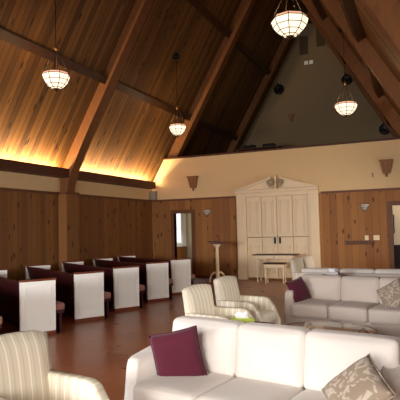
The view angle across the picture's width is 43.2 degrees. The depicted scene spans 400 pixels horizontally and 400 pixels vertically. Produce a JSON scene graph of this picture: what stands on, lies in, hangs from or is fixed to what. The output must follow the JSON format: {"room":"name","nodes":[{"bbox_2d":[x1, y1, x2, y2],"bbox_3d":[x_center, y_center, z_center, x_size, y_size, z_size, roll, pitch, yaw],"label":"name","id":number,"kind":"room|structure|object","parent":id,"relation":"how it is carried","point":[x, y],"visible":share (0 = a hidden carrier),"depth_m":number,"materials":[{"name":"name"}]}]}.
{"room":"lounge","nodes":[
{"label":"lounge","id":0,"kind":"room"},
{"bbox_2d":[0,171,152,280],"bbox_3d":[-3.972,0.710,11.223,0.440,3.150,23.300,-3,-4,24],"label":"wall","id":1,"kind":"structure","parent":0,"point":[36,228],"depth_m":12.39,"materials":[{"name":"brown wood"}]},
{"bbox_2d":[0,158,68,177],"bbox_3d":[-4.181,-0.740,10.616,0.280,0.215,4.100,-3,-4,24],"label":"trim","id":2,"kind":"structure","parent":1,"relation":"attached to","point":[6,165],"depth_m":11.30,"materials":[{"name":"brown wood"}]},
{"bbox_2d":[0,187,152,201],"bbox_3d":[-5.055,-0.341,8.631,0.260,0.065,17.600,-3,-4,24],"label":"trim","id":3,"kind":"structure","parent":1,"relation":"attached to","point":[1,188],"depth_m":12.44,"materials":[{"name":"brown wood"}]},
{"bbox_2d":[77,171,155,188],"bbox_3d":[-2.397,-0.555,14.612,0.280,0.215,4.060,-3,-4,24],"label":"trim","id":4,"kind":"structure","parent":1,"relation":"attached to","point":[86,176],"depth_m":14.27,"materials":[{"name":"brown wood"}]},
{"bbox_2d":[60,0,399,191],"bbox_3d":[0.441,-3.058,11.070,8.600,10.442,0.300,-3,-4,24],"label":"ceiling beam","id":5,"kind":"structure","parent":1,"relation":"attached to","point":[140,10],"depth_m":12.01,"materials":[{"name":"brown wood"}]},
{"bbox_2d":[227,9,398,151],"bbox_3d":[4.152,-4.187,19.550,8.560,7.382,0.300,-3,-4,24],"label":"trim","id":6,"kind":"structure","parent":1,"relation":"attached to","point":[285,42],"depth_m":19.99,"materials":[{"name":"brown wood"}]},
{"bbox_2d":[0,272,291,399],"bbox_3d":[-0.044,2.150,9.402,9.160,0.120,23.900,-3,-4,24],"label":"floor","id":7,"kind":"structure","parent":0,"point":[101,350],"depth_m":7.64,"materials":[{"name":"brown wood"}]},
{"bbox_2d":[0,268,64,334],"bbox_3d":[-3.191,1.706,8.814,0.710,0.850,2.924,1,-4,-35],"label":"pew","id":8,"kind":"object","parent":7,"relation":"on","point":[31,304],"visible":1,"depth_m":7.66,"materials":[{"name":"red wood"}]},
{"bbox_2d":[56,301,64,309],"bbox_3d":[-3.121,1.737,8.861,0.540,0.110,2.790,1,-4,-35],"label":"seat cushion","id":9,"kind":"object","parent":8,"relation":"on","point":[59,305],"depth_m":7.84,"materials":[{"name":"fabric"}]},
{"bbox_2d":[0,331,109,399],"bbox_3d":[-0.947,1.290,3.000,0.720,0.912,0.620,-3,-4,32],"label":"armchair","id":10,"kind":"object","parent":7,"relation":"on","point":[26,371],"visible":1,"depth_m":3.17,"materials":[{"name":"fabric"}]},
{"bbox_2d":[25,264,110,322],"bbox_3d":[-2.680,1.762,10.008,0.710,0.850,2.924,1,-4,-35],"label":"pew","id":11,"kind":"object","parent":7,"relation":"on","point":[83,294],"visible":0.8,"depth_m":8.88,"materials":[{"name":"red wood"}]},
{"bbox_2d":[104,291,110,298],"bbox_3d":[-2.610,1.793,10.055,0.540,0.110,2.790,1,-4,-35],"label":"seat cushion","id":12,"kind":"object","parent":11,"relation":"on","point":[107,295],"depth_m":9.04,"materials":[{"name":"fabric"}]},
{"bbox_2d":[61,260,144,311],"bbox_3d":[-2.185,1.810,11.067,0.710,0.850,2.924,1,-4,-35],"label":"pew","id":13,"kind":"object","parent":7,"relation":"on","point":[124,287],"visible":0.76,"depth_m":9.92,"materials":[{"name":"red wood"}]},
{"bbox_2d":[139,284,144,290],"bbox_3d":[-2.115,1.841,11.114,0.540,0.110,2.790,1,-4,-35],"label":"seat cushion","id":14,"kind":"object","parent":13,"relation":"on","point":[141,287],"depth_m":10.09,"materials":[{"name":"fabric"}]},
{"bbox_2d":[93,257,172,302],"bbox_3d":[-1.672,1.863,12.217,0.710,0.850,2.924,1,-4,-35],"label":"pew","id":15,"kind":"object","parent":7,"relation":"on","point":[154,276],"visible":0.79,"depth_m":11.06,"materials":[{"name":"red wood"}]},
{"bbox_2d":[117,255,194,295],"bbox_3d":[-1.203,1.912,13.266,0.710,0.850,2.924,1,-4,-35],"label":"pew","id":16,"kind":"object","parent":7,"relation":"on","point":[179,269],"visible":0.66,"depth_m":12.09,"materials":[{"name":"red wood"}]},
{"bbox_2d":[177,245,187,258],"bbox_3d":[-0.867,2.102,17.982,0.760,0.950,0.460,-3,-4,24],"label":"base cabinet","id":17,"kind":"object","parent":7,"relation":"on","point":[181,249],"visible":0.21,"depth_m":17.73,"materials":[{"name":"brown wood"}]},
{"bbox_2d":[194,278,215,283],"bbox_3d":[-0.803,2.431,15.181,2.200,0.011,1.750,-3,-4,24],"label":"carpet","id":18,"kind":"object","parent":7,"relation":"on","point":[197,280],"visible":0.07,"depth_m":15.05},
{"bbox_2d":[207,235,226,281],"bbox_3d":[0.485,1.657,14.175,0.540,1.333,0.469,-2,-3,4],"label":"lectern","id":19,"kind":"object","parent":7,"relation":"on","point":[216,244],"visible":0.88,"depth_m":14.18,"materials":[{"name":"beige paint"}]},
{"bbox_2d":[207,241,226,243],"bbox_3d":[0.478,1.199,14.255,0.540,0.095,0.360,-2,-3,4],"label":"tray","id":20,"kind":"object","parent":19,"relation":"on","point":[212,242],"depth_m":14.08,"materials":[{"name":"brown wood"}]},
{"bbox_2d":[182,284,254,320],"bbox_3d":[0.227,1.410,5.604,0.720,0.912,0.620,-3,-4,30],"label":"armchair","id":21,"kind":"object","parent":7,"relation":"on","point":[198,300],"visible":0.14,"depth_m":5.70,"materials":[{"name":"fabric"}]},
{"bbox_2d":[213,276,280,324],"bbox_3d":[0.598,1.454,6.532,0.720,0.912,0.620,-3,-4,30],"label":"armchair","id":22,"kind":"object","parent":7,"relation":"on","point":[227,294],"visible":0.4,"depth_m":6.51,"materials":[{"name":"fabric"}]},
{"bbox_2d":[257,309,276,322],"bbox_3d":[0.668,1.506,6.489,0.540,0.180,0.440,-3,-4,30],"label":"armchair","id":23,"kind":"object","parent":22,"relation":"on","point":[267,315],"depth_m":6.38,"materials":[{"name":"fabric"}]},
{"bbox_2d":[123,316,399,399],"bbox_3d":[0.437,1.345,3.620,1.900,0.806,0.926,-4,-4,35],"label":"sofa","id":24,"kind":"object","parent":7,"relation":"on","point":[249,360],"visible":0.84,"depth_m":3.62,"materials":[{"name":"white fabric"}]},
{"bbox_2d":[148,325,206,375],"bbox_3d":[-0.173,1.209,3.913,0.475,0.475,0.135,-2,-3,11],"label":"pillow","id":25,"kind":"object","parent":24,"relation":"on","point":[175,353],"visible":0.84,"depth_m":3.86,"materials":[{"name":"red fabric"}]},
{"bbox_2d":[133,371,236,399],"bbox_3d":[-0.099,1.438,3.825,0.554,0.198,0.652,-4,-4,35],"label":"seat cushion","id":26,"kind":"object","parent":24,"relation":"on","point":[149,385],"depth_m":3.68,"materials":[{"name":"white fabric"}]},
{"bbox_2d":[172,316,243,375],"bbox_3d":[0.053,1.184,4.138,0.646,0.407,0.285,-4,-4,35],"label":"cushion","id":27,"kind":"object","parent":24,"relation":"on","point":[218,338],"depth_m":3.96,"materials":[{"name":"white fabric"}]},
{"bbox_2d":[196,377,304,399],"bbox_3d":[0.360,1.408,3.504,0.554,0.198,0.652,-4,-4,35],"label":"seat cushion","id":28,"kind":"object","parent":24,"relation":"on","point":[232,388],"depth_m":3.50,"materials":[{"name":"white fabric"}]},
{"bbox_2d":[235,322,310,387],"bbox_3d":[0.546,1.152,3.794,0.564,0.407,0.285,-4,-4,35],"label":"cushion","id":29,"kind":"object","parent":24,"relation":"on","point":[275,354],"depth_m":3.68,"materials":[{"name":"white fabric"}]},
{"bbox_2d":[291,389,326,399],"bbox_3d":[0.818,1.379,3.184,0.554,0.198,0.652,-4,-4,35],"label":"seat cushion","id":30,"kind":"object","parent":24,"relation":"on","point":[301,394],"depth_m":3.37,"materials":[{"name":"white fabric"}]},
{"bbox_2d":[304,329,399,390],"bbox_3d":[1.038,1.121,3.450,0.646,0.407,0.285,-4,-4,35],"label":"cushion","id":31,"kind":"object","parent":24,"relation":"on","point":[327,353],"depth_m":3.41,"materials":[{"name":"white fabric"}]},
{"bbox_2d":[321,353,396,399],"bbox_3d":[0.920,1.129,2.967,0.292,0.377,0.444,-1,-3,-4],"label":"pillow","id":32,"kind":"object","parent":24,"relation":"on","point":[362,380],"visible":1,"depth_m":2.93,"materials":[{"name":"beige fabric"}]},
{"bbox_2d":[263,262,286,283],"bbox_3d":[2.074,2.009,13.889,0.600,0.570,0.300,-3,-4,24],"label":"stool","id":33,"kind":"object","parent":7,"relation":"on","point":[267,265],"visible":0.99,"depth_m":13.82,"materials":[{"name":"brown wood"}]},
{"bbox_2d":[253,254,298,282],"bbox_3d":[2.140,1.913,14.171,1.240,0.790,0.480,-3,-4,24],"label":"console table","id":34,"kind":"object","parent":7,"relation":"on","point":[260,257],"visible":0.6,"depth_m":14.10,"materials":[{"name":"brown wood"}]},
{"bbox_2d":[290,258,303,279],"bbox_3d":[2.232,1.622,10.168,0.720,0.912,0.620,-3,-4,30],"label":"armchair","id":35,"kind":"object","parent":7,"relation":"on","point":[297,265],"visible":0.1,"depth_m":10.10,"materials":[{"name":"fabric"}]},
{"bbox_2d":[302,255,319,267],"bbox_3d":[2.584,1.650,10.810,0.720,0.912,0.620,-3,-4,30],"label":"armchair","id":36,"kind":"object","parent":7,"relation":"on","point":[308,262],"visible":0.06,"depth_m":10.85,"materials":[{"name":"fabric"}]},
{"bbox_2d":[286,321,377,333],"bbox_3d":[1.431,1.622,5.556,1.030,0.420,0.730,-4,-4,35],"label":"coffee table","id":37,"kind":"object","parent":7,"relation":"on","point":[311,325],"visible":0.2,"depth_m":5.65,"materials":[{"name":"clear glass"}]},
{"bbox_2d":[284,274,399,337],"bbox_3d":[2.225,1.503,7.147,1.870,0.806,0.926,-4,-4,35],"label":"sofa","id":38,"kind":"object","parent":7,"relation":"on","point":[356,300],"visible":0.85,"depth_m":7.12,"materials":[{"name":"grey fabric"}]},
{"bbox_2d":[285,277,311,301],"bbox_3d":[1.459,1.333,7.475,0.393,0.372,0.190,1,-4,-37],"label":"pillow","id":39,"kind":"object","parent":38,"relation":"on","point":[300,291],"visible":0.96,"depth_m":7.42,"materials":[{"name":"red fabric"}]},
{"bbox_2d":[291,299,340,319],"bbox_3d":[1.698,1.580,7.347,0.544,0.228,0.652,-4,-4,35],"label":"seat cushion","id":40,"kind":"object","parent":38,"relation":"on","point":[308,309],"depth_m":7.12,"materials":[{"name":"grey fabric"}]},
{"bbox_2d":[302,274,342,300],"bbox_3d":[1.850,1.326,7.660,0.636,0.377,0.283,-4,-4,35],"label":"cushion","id":41,"kind":"object","parent":38,"relation":"on","point":[322,287],"depth_m":7.52,"materials":[{"name":"grey fabric"}]},
{"bbox_2d":[328,301,378,322],"bbox_3d":[2.148,1.551,7.032,0.544,0.228,0.652,-4,-4,35],"label":"seat cushion","id":42,"kind":"object","parent":38,"relation":"on","point":[338,311],"depth_m":6.81,"materials":[{"name":"grey fabric"}]},
{"bbox_2d":[341,276,380,303],"bbox_3d":[2.334,1.295,7.321,0.554,0.377,0.283,-4,-4,35],"label":"cushion","id":43,"kind":"object","parent":38,"relation":"on","point":[353,288],"depth_m":7.21,"materials":[{"name":"grey fabric"}]},
{"bbox_2d":[368,303,399,326],"bbox_3d":[2.598,1.523,6.717,0.544,0.228,0.652,-4,-4,35],"label":"seat cushion","id":44,"kind":"object","parent":38,"relation":"on","point":[379,315],"depth_m":6.52,"materials":[{"name":"grey fabric"}]},
{"bbox_2d":[376,277,399,306],"bbox_3d":[2.574,1.273,6.739,0.497,0.482,0.203,-4,-4,40],"label":"pillow","id":45,"kind":"object","parent":38,"relation":"on","point":[389,294],"visible":0.9,"depth_m":6.71,"materials":[{"name":"beige fabric"}]},
{"bbox_2d":[379,277,399,303],"bbox_3d":[2.818,1.264,6.983,0.636,0.377,0.283,-4,-4,35],"label":"cushion","id":46,"kind":"object","parent":38,"relation":"on","point":[383,281],"depth_m":7.07,"materials":[{"name":"grey fabric"}]},
{"bbox_2d":[298,268,399,277],"bbox_3d":[2.806,1.586,8.846,1.980,0.806,0.926,-3,-4,25],"label":"sofa","id":47,"kind":"object","parent":7,"relation":"on","point":[381,273],"visible":0.23,"depth_m":8.53,"materials":[{"name":"white fabric"}]},
{"bbox_2d":[301,268,339,272],"bbox_3d":[2.151,1.397,8.942,0.674,0.387,0.284,-3,-4,25],"label":"cushion","id":48,"kind":"object","parent":47,"relation":"on","point":[324,270],"depth_m":8.86,"materials":[{"name":"white fabric"}]},
{"bbox_2d":[340,268,374,272],"bbox_3d":[2.717,1.369,8.679,0.584,0.387,0.284,-3,-4,25],"label":"cushion","id":49,"kind":"object","parent":47,"relation":"on","point":[344,270],"depth_m":8.59,"materials":[{"name":"white fabric"}]},
{"bbox_2d":[375,269,399,273],"bbox_3d":[3.283,1.340,8.416,0.674,0.387,0.284,-3,-4,25],"label":"cushion","id":50,"kind":"object","parent":47,"relation":"on","point":[393,271],"depth_m":8.37,"materials":[{"name":"white fabric"}]},
{"bbox_2d":[392,205,399,268],"bbox_3d":[6.304,1.114,15.176,1.300,2.300,0.240,-3,-4,24],"label":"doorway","id":51,"kind":"object","parent":7,"relation":"on","point":[395,208],"visible":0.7,"depth_m":15.27,"materials":[{"name":"beige paint"}]},
{"bbox_2d":[394,245,399,268],"bbox_3d":[6.285,1.724,15.066,1.100,0.770,0.045,-3,-4,24],"label":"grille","id":52,"kind":"object","parent":51,"relation":"attached to","point":[396,247],"depth_m":15.21,"materials":[{"name":"black metal"}]},
{"bbox_3d":[0.438,1.478,4.669,0.440,0.660,0.320,-4,-4,35],"label":"side table","id":53,"kind":"object","parent":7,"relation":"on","visible":0},
{"bbox_2d":[231,311,253,322],"bbox_3d":[0.394,1.088,4.662,0.200,0.119,0.110,-2,-3,12],"label":"tissue box","id":54,"kind":"object","parent":53,"relation":"on","point":[239,316],"visible":0.66,"depth_m":4.63,"materials":[{"name":"paper"}]},
{"bbox_3d":[2.178,1.599,8.227,0.440,0.740,0.320,-4,-4,35],"label":"side table","id":55,"kind":"object","parent":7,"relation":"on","visible":0},
{"bbox_2d":[326,268,339,274],"bbox_3d":[2.164,1.169,8.242,0.200,0.119,0.110,-3,-4,29],"label":"tissue box","id":56,"kind":"object","parent":55,"relation":"on","point":[330,271],"visible":0.81,"depth_m":8.21,"materials":[{"name":"paper"}]},
{"bbox_2d":[0,0,296,181],"bbox_3d":[-2.272,-4.431,10.701,4.530,8.032,23.700,-3,-4,24],"label":"ceiling","id":57,"kind":"structure","parent":0,"point":[132,138],"depth_m":13.26,"materials":[{"name":"brown wood"}]},
{"bbox_2d":[0,28,107,83],"bbox_3d":[-3.151,-2.979,10.259,0.255,0.251,4.100,-3,-4,24],"label":"trim","id":58,"kind":"structure","parent":57,"relation":"attached to","point":[9,37],"depth_m":10.23,"materials":[{"name":"brown wood"}]},
{"bbox_2d":[42,0,69,91],"bbox_3d":[-2.741,-3.183,9.592,0.501,2.276,0.501,-4,-4,37],"label":"pendant lamp","id":59,"kind":"object","parent":57,"relation":"hanging from","point":[55,79],"visible":1,"depth_m":9.41,"materials":[{"name":"beige glass"}]},
{"bbox_2d":[115,82,191,120],"bbox_3d":[-1.285,-2.786,14.438,0.255,0.251,4.460,-3,-4,24],"label":"trim","id":60,"kind":"structure","parent":57,"relation":"attached to","point":[123,88],"depth_m":14.04,"materials":[{"name":"brown wood"}]},
{"bbox_2d":[169,53,185,136],"bbox_3d":[-0.648,-2.956,14.205,0.470,2.407,0.470,-4,-4,37],"label":"pendant lamp","id":61,"kind":"object","parent":57,"relation":"hanging from","point":[177,129],"visible":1,"depth_m":14.04,"materials":[{"name":"beige glass"}]},
{"bbox_2d":[186,0,230,37],"bbox_3d":[-0.018,-5.346,13.990,0.255,0.251,4.460,-3,-4,24],"label":"trim","id":62,"kind":"structure","parent":57,"relation":"attached to","point":[196,4],"depth_m":14.53,"materials":[{"name":"brown wood"}]},
{"bbox_2d":[197,119,237,140],"bbox_3d":[0.589,-2.592,18.634,0.255,0.251,4.140,-3,-4,24],"label":"trim","id":63,"kind":"structure","parent":57,"relation":"attached to","point":[200,122],"depth_m":18.46,"materials":[{"name":"brown wood"}]},
{"bbox_2d":[235,39,270,74],"bbox_3d":[1.856,-5.152,18.187,0.255,0.251,4.140,-3,-4,24],"label":"trim","id":64,"kind":"structure","parent":57,"relation":"attached to","point":[239,44],"depth_m":18.01,"materials":[{"name":"brown wood"}]},
{"bbox_2d":[152,139,399,279],"bbox_3d":[2.024,0.502,16.173,10.130,3.840,2.000,-3,-4,24],"label":"wall","id":65,"kind":"structure","parent":0,"point":[351,166],"depth_m":14.80,"materials":[{"name":"brown wood"}]},
{"bbox_2d":[150,191,156,199],"bbox_3d":[-1.524,-0.147,16.606,0.180,0.285,0.165,-3,-4,24],"label":"speaker","id":66,"kind":"object","parent":65,"relation":"attached to","point":[153,194],"visible":1,"depth_m":16.54},
{"bbox_2d":[176,214,181,244],"bbox_3d":[-0.810,1.016,18.368,0.410,1.200,0.060,-3,-4,24],"label":"window","id":67,"kind":"structure","parent":65,"relation":"in","point":[178,216],"depth_m":18.34,"materials":[{"name":"white glass"}]},
{"bbox_2d":[181,213,186,244],"bbox_3d":[-0.567,1.426,18.191,0.180,2.150,0.040,-3,-4,24],"label":"window curtain","id":68,"kind":"object","parent":67,"relation":"hanging from","point":[183,215],"visible":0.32,"depth_m":18.21,"materials":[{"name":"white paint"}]},
{"bbox_2d":[171,209,195,277],"bbox_3d":[-0.506,1.403,16.234,0.840,2.170,0.195,-3,-4,24],"label":"trim","id":69,"kind":"structure","parent":65,"relation":"attached to","point":[192,211],"depth_m":16.21,"materials":[{"name":"brown wood"}]},
{"bbox_2d":[186,176,198,190],"bbox_3d":[-0.233,-0.522,16.053,0.352,0.464,0.167,-3,-4,24],"label":"wall lantern","id":70,"kind":"object","parent":65,"relation":"attached to","point":[192,180],"visible":1,"depth_m":16.02,"materials":[{"name":"brown wood"}]},
{"bbox_2d":[153,196,234,201],"bbox_3d":[-0.252,-0.028,16.115,2.930,0.060,0.045,-3,-4,24],"label":"trim","id":71,"kind":"structure","parent":65,"relation":"attached to","point":[224,196],"depth_m":16.06,"materials":[{"name":"brown wood"}]},
{"bbox_2d":[203,209,210,216],"bbox_3d":[0.201,0.409,15.840,0.292,0.218,0.107,-3,-4,24],"label":"sconce","id":72,"kind":"object","parent":65,"relation":"attached to","point":[207,211],"visible":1,"depth_m":15.83,"materials":[{"name":"grey glass"}]},
{"bbox_2d":[196,275,220,277],"bbox_3d":[0.484,2.389,15.666,1.360,0.090,0.020,-3,-4,24],"label":"baseboard","id":73,"kind":"structure","parent":65,"relation":"attached to","point":[197,276],"depth_m":15.80,"materials":[{"name":"brown wood"}]},
{"bbox_2d":[235,174,320,278],"bbox_3d":[2.265,0.788,14.873,2.540,3.110,0.190,-3,-4,24],"label":"cabinet","id":74,"kind":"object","parent":65,"relation":"in","point":[304,220],"depth_m":14.89,"materials":[{"name":"beige paint"}]},
{"bbox_2d":[164,137,399,159],"bbox_3d":[2.321,-1.516,15.131,7.600,0.055,0.230,-3,-4,24],"label":"trim","id":75,"kind":"structure","parent":65,"relation":"attached to","point":[395,138],"depth_m":14.89,"materials":[{"name":"brown wood"}]},
{"bbox_2d":[167,0,399,157],"bbox_3d":[2.344,-4.374,15.499,8.560,7.382,0.300,-3,-4,24],"label":"trim","id":76,"kind":"structure","parent":65,"relation":"attached to","point":[245,8],"depth_m":15.90,"materials":[{"name":"brown wood"}]},
{"bbox_2d":[345,240,373,246],"bbox_3d":[4.402,1.213,13.916,0.760,0.190,0.120,-3,-4,24],"label":"rail","id":77,"kind":"object","parent":65,"relation":"attached to","point":[360,242],"visible":1,"depth_m":13.94,"materials":[{"name":"brown wood"}]},
{"bbox_2d":[321,188,399,193],"bbox_3d":[4.842,-0.279,13.852,3.030,0.060,0.045,-3,-4,24],"label":"trim","id":78,"kind":"structure","parent":65,"relation":"attached to","point":[380,189],"depth_m":14.00,"materials":[{"name":"brown wood"}]},
{"bbox_2d":[359,204,369,211],"bbox_3d":[4.529,0.215,13.917,0.292,0.218,0.107,-3,-4,24],"label":"sconce","id":79,"kind":"object","parent":65,"relation":"attached to","point":[364,207],"visible":1,"depth_m":13.91,"materials":[{"name":"grey glass"}]},
{"bbox_2d":[373,235,379,239],"bbox_3d":[4.822,1.028,13.796,0.160,0.135,0.012,-3,-4,24],"label":"light switch","id":80,"kind":"object","parent":65,"relation":"attached to","point":[375,237],"visible":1,"depth_m":13.79,"materials":[{"name":"beige paint"}]},
{"bbox_2d":[379,159,392,176],"bbox_3d":[5.051,-0.863,13.710,0.352,0.464,0.167,-3,-4,24],"label":"wall lantern","id":81,"kind":"object","parent":65,"relation":"attached to","point":[385,164],"visible":1,"depth_m":13.68,"materials":[{"name":"brown wood"}]},
{"bbox_2d":[387,201,399,268],"bbox_3d":[5.715,1.096,13.470,1.250,2.170,0.195,-3,-4,24],"label":"trim","id":82,"kind":"structure","parent":65,"relation":"attached to","point":[389,203],"depth_m":13.62,"materials":[{"name":"brown wood"}]},
{"bbox_2d":[239,23,393,148],"bbox_3d":[4.617,-2.610,20.421,8.560,10.412,0.200,-3,-4,24],"label":"wall","id":83,"kind":"structure","parent":0,"point":[310,93],"depth_m":20.45,"materials":[{"name":"paint"}]},
{"bbox_2d":[274,82,283,94],"bbox_3d":[3.262,-4.641,20.925,0.420,0.547,0.164,-3,-4,24],"label":"round speaker","id":84,"kind":"object","parent":83,"relation":"attached to","point":[278,89],"visible":1,"depth_m":20.86},
{"bbox_2d":[288,114,293,121],"bbox_3d":[3.731,-3.357,20.678,0.245,0.310,0.115,-3,-4,24],"label":"sconce","id":85,"kind":"object","parent":83,"relation":"attached to","point":[291,116],"visible":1,"depth_m":20.65,"materials":[{"name":"brown wood"}]},
{"bbox_2d":[293,0,311,23],"bbox_3d":[-0.285,-7.893,9.974,0.280,0.420,23.300,-3,-4,24],"label":"trim","id":86,"kind":"structure","parent":83,"relation":"attached to","point":[302,6],"depth_m":18.97,"materials":[{"name":"brown wood"}]},
{"bbox_2d":[299,36,307,54],"bbox_3d":[4.231,-6.320,20.630,0.340,0.760,0.045,-3,-4,24],"label":"air vent","id":87,"kind":"object","parent":83,"relation":"in","point":[303,40],"visible":1,"depth_m":20.62,"materials":[{"name":"paint"}]},
{"bbox_2d":[304,59,313,65],"bbox_3d":[4.417,-5.576,20.496,0.400,0.210,0.075,-3,-4,24],"label":"emergency light","id":88,"kind":"object","parent":83,"relation":"attached to","point":[306,62],"visible":1,"depth_m":20.48,"materials":[{"name":"beige plastic"}]},
{"bbox_2d":[316,29,324,46],"bbox_3d":[4.856,-6.581,20.363,0.340,0.760,0.045,-3,-4,24],"label":"air vent","id":89,"kind":"object","parent":83,"relation":"in","point":[320,41],"visible":0.65,"depth_m":20.36,"materials":[{"name":"paint"}]},
{"bbox_2d":[341,72,351,84],"bbox_3d":[5.763,-4.784,19.814,0.420,0.547,0.164,-3,-4,24],"label":"round speaker","id":90,"kind":"object","parent":83,"relation":"attached to","point":[347,78],"visible":0.8,"depth_m":19.75},
{"bbox_2d":[379,122,388,134],"bbox_3d":[7.009,-2.747,19.164,0.420,0.547,0.164,-3,-4,24],"label":"round speaker","id":91,"kind":"object","parent":83,"relation":"attached to","point":[383,129],"visible":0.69,"depth_m":19.12},
{"bbox_2d":[320,0,399,115],"bbox_3d":[1.864,-4.635,8.864,4.530,8.032,23.700,-3,-4,24],"label":"ceiling","id":92,"kind":"structure","parent":0,"point":[374,35],"depth_m":8.65,"materials":[{"name":"brown wood"}]},
{"bbox_2d":[271,0,308,39],"bbox_3d":[1.353,-3.579,7.782,0.544,2.265,0.544,-4,-4,37],"label":"pendant lamp","id":93,"kind":"object","parent":92,"relation":"hanging from","point":[289,24],"visible":1,"depth_m":7.57,"materials":[{"name":"beige glass"}]},
{"bbox_2d":[311,0,326,19],"bbox_3d":[2.721,-5.482,12.773,0.255,0.251,4.460,-3,-4,24],"label":"trim","id":94,"kind":"structure","parent":92,"relation":"attached to","point":[317,4],"depth_m":14.13,"materials":[{"name":"brown wood"}]},
{"bbox_2d":[334,27,357,116],"bbox_3d":[3.533,-3.153,12.347,0.516,2.288,0.516,-4,-4,37],"label":"pendant lamp","id":95,"kind":"object","parent":92,"relation":"hanging from","point":[346,108],"visible":0.95,"depth_m":12.17,"materials":[{"name":"beige glass"}]},
{"bbox_2d":[339,0,364,41],"bbox_3d":[2.242,-3.245,7.863,0.255,0.251,4.100,-3,-4,24],"label":"trim","id":96,"kind":"structure","parent":92,"relation":"attached to","point":[349,8],"depth_m":8.73,"materials":[{"name":"brown wood"}]},
{"bbox_2d":[362,59,383,97],"bbox_3d":[4.108,-3.052,12.042,0.255,0.251,4.460,-3,-4,24],"label":"trim","id":97,"kind":"structure","parent":92,"relation":"attached to","point":[376,85],"depth_m":12.73,"materials":[{"name":"brown wood"}]},
{"bbox_2d":[359,0,399,57],"bbox_3d":[-1.352,-3.243,7.056,8.600,10.442,0.300,-3,-4,24],"label":"trim","id":98,"kind":"structure","parent":92,"relation":"attached to","point":[385,13],"depth_m":5.35,"materials":[{"name":"brown wood"}]},
{"bbox_3d":[3.499,-0.530,17.672,8.560,0.100,5.550,-3,-4,24],"label":"floor","id":99,"kind":"structure","parent":0,"visible":0},
{"bbox_2d":[235,145,281,151],"bbox_3d":[2.248,-1.211,19.002,1.700,1.470,0.600,-3,-4,24],"label":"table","id":100,"kind":"object","parent":99,"relation":"on","point":[277,146],"visible":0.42,"depth_m":18.79,"materials":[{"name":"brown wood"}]},
{"bbox_2d":[243,145,255,148],"bbox_3d":[1.882,-1.996,19.127,0.440,0.130,0.278,-3,-4,24],"label":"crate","id":101,"kind":"object","parent":100,"relation":"on","point":[246,146],"visible":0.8,"depth_m":19.03,"materials":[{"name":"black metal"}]},
{"bbox_2d":[262,143,275,146],"bbox_3d":[2.566,-2.030,18.822,0.440,0.130,0.278,-3,-4,24],"label":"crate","id":102,"kind":"object","parent":100,"relation":"on","point":[268,144],"visible":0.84,"depth_m":18.73,"materials":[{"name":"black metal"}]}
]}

